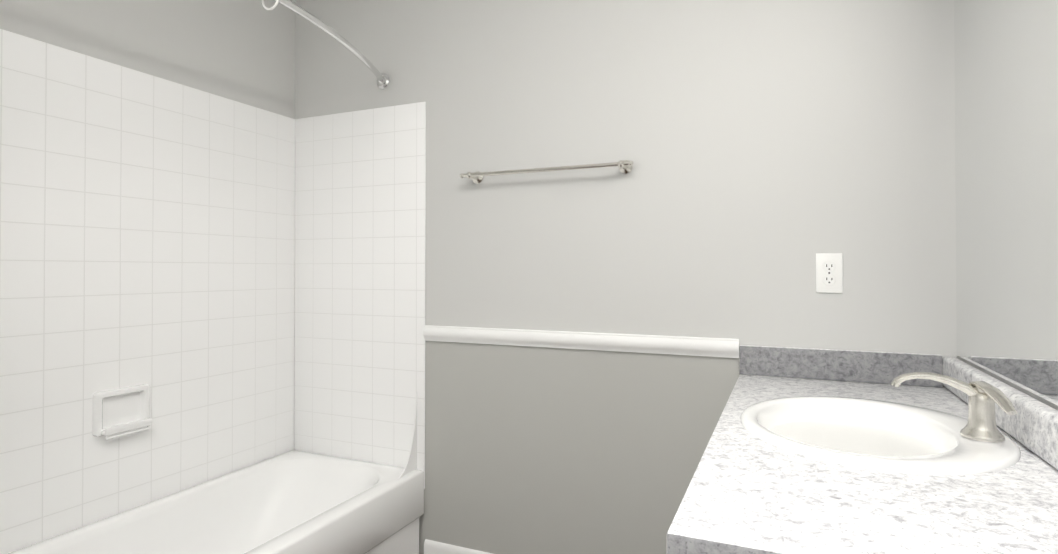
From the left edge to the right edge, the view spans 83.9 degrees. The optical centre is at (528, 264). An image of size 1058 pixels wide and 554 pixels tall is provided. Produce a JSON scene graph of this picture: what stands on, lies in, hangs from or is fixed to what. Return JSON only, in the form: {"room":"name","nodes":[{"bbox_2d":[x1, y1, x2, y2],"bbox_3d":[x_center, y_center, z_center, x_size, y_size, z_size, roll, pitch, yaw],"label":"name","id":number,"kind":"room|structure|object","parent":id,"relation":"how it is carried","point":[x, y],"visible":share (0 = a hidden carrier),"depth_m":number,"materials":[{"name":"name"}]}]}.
{"room":"bathroom","nodes":[
{"label":"bathroom","id":0,"kind":"room"},
{"bbox_2d":[0,0,295,118],"bbox_3d":[-1.794,-0.095,1.526,0.100,2.720,3.000,0,-1,24],"label":"wall","id":1,"kind":"structure","parent":0,"point":[241,51],"depth_m":2.37,"materials":[{"name":"paint"}]},
{"bbox_2d":[0,29,295,553],"bbox_3d":[-1.496,0.126,2.070,0.008,1.690,1.759,0,-1,24],"label":"wall tile","id":2,"kind":"structure","parent":1,"relation":"attached to","point":[147,229],"depth_m":2.16,"materials":[{"name":"white tile"}]},
{"bbox_2d":[92,384,151,439],"bbox_3d":[-1.443,0.525,2.105,0.056,0.161,0.185,0,-1,24],"label":"soap dish","id":3,"kind":"object","parent":2,"relation":"attached to","point":[116,411],"visible":1,"depth_m":2.10,"materials":[{"name":"white ceramic"}]},
{"bbox_2d":[295,0,956,553],"bbox_3d":[0.101,-0.086,2.387,2.880,2.720,0.100,0,-1,24],"label":"wall","id":4,"kind":"structure","parent":0,"point":[771,148],"depth_m":2.20,"materials":[{"name":"paint"}]},
{"bbox_2d":[294,102,425,488],"bbox_3d":[-0.796,0.132,2.719,0.752,1.690,0.008,0,-1,24],"label":"wall tile","id":5,"kind":"structure","parent":4,"relation":"attached to","point":[360,248],"depth_m":2.70,"materials":[{"name":"white tile"}]},
{"bbox_2d":[424,539,491,553],"bbox_3d":[0.184,1.231,2.275,1.389,0.082,0.014,0,-1,24],"label":"baseboard","id":6,"kind":"structure","parent":4,"relation":"attached to","point":[432,547],"depth_m":2.51,"materials":[{"name":"white paint"}]},
{"bbox_2d":[460,160,633,183],"bbox_3d":[0.059,-0.367,2.308,0.725,0.052,0.084,0,-1,24],"label":"towel rail","id":7,"kind":"object","parent":4,"relation":"attached to","point":[625,166],"visible":1,"depth_m":2.26,"materials":[{"name":"silver metal"}]},
{"bbox_2d":[423,325,738,357],"bbox_3d":[0.137,0.294,2.300,1.290,0.066,0.024,0,-1,24],"label":"trim","id":8,"kind":"structure","parent":4,"relation":"attached to","point":[697,346],"depth_m":2.25,"materials":[{"name":"white paint"}]},
{"bbox_2d":[816,253,842,292],"bbox_3d":[0.988,0.028,1.938,0.079,0.130,0.007,0,-1,24],"label":"electrical outlet plate","id":9,"kind":"object","parent":4,"relation":"attached to","point":[829,272],"visible":1,"depth_m":1.94,"materials":[{"name":"white plastic"}]},
{"bbox_2d":[957,356,1057,409],"bbox_3d":[0.752,-0.106,0.410,0.100,2.720,3.000,0,-1,24],"label":"wall","id":10,"kind":"structure","parent":0,"point":[1046,402],"depth_m":1.35,"materials":[{"name":"paint"}]},
{"bbox_2d":[954,0,1057,404],"bbox_3d":[1.028,-0.295,1.174,0.006,1.126,1.338,0,-1,24],"label":"mirror","id":11,"kind":"object","parent":10,"relation":"attached to","point":[1006,119],"visible":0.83,"depth_m":1.36,"materials":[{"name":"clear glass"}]},
{"bbox_3d":[-0.521,1.310,0.953,2.880,0.100,3.200,0,-1,24],"label":"floor","id":12,"kind":"structure","parent":0,"visible":0},
{"bbox_2d":[9,392,423,553],"bbox_3d":[-1.149,0.909,1.905,0.750,0.720,1.748,0,-1,24],"label":"bathtub","id":13,"kind":"object","parent":12,"relation":"on","point":[295,502],"visible":1,"depth_m":2.37,"materials":[{"name":"white ceramic"}]},
{"bbox_2d":[667,345,1057,553],"bbox_3d":[0.747,0.746,1.298,0.628,1.033,1.359,0,-1,24],"label":"bathroom vanity","id":14,"kind":"object","parent":12,"relation":"on","point":[819,451],"visible":1,"depth_m":1.07,"materials":[{"name":"white stone"}]},
{"bbox_2d":[740,396,1020,474],"bbox_3d":[0.760,0.435,1.329,0.532,0.155,0.612,0,-1,24],"label":"sink","id":15,"kind":"object","parent":14,"relation":"in","point":[860,434],"depth_m":1.34,"materials":[{"name":"white ceramic"}]},
{"bbox_2d":[891,372,1016,441],"bbox_3d":[0.866,0.293,1.214,0.199,0.128,0.133,0,-1,24],"label":"faucet","id":16,"kind":"object","parent":14,"relation":"on","point":[981,426],"depth_m":1.20,"materials":[{"name":"silver metal"}]},
{"bbox_3d":[-1.511,-0.099,1.052,0.800,2.720,0.120,0,-1,24],"label":"wall","id":17,"kind":"structure","parent":0,"visible":0},
{"bbox_2d":[262,0,388,88],"bbox_3d":[-0.916,-0.830,1.825,0.283,0.086,1.767,0,-1,24],"label":"shower curtain rod","id":18,"kind":"object","parent":17,"relation":"attached to","point":[382,82],"visible":1,"depth_m":2.12,"materials":[{"name":"silver metal"}]}
]}

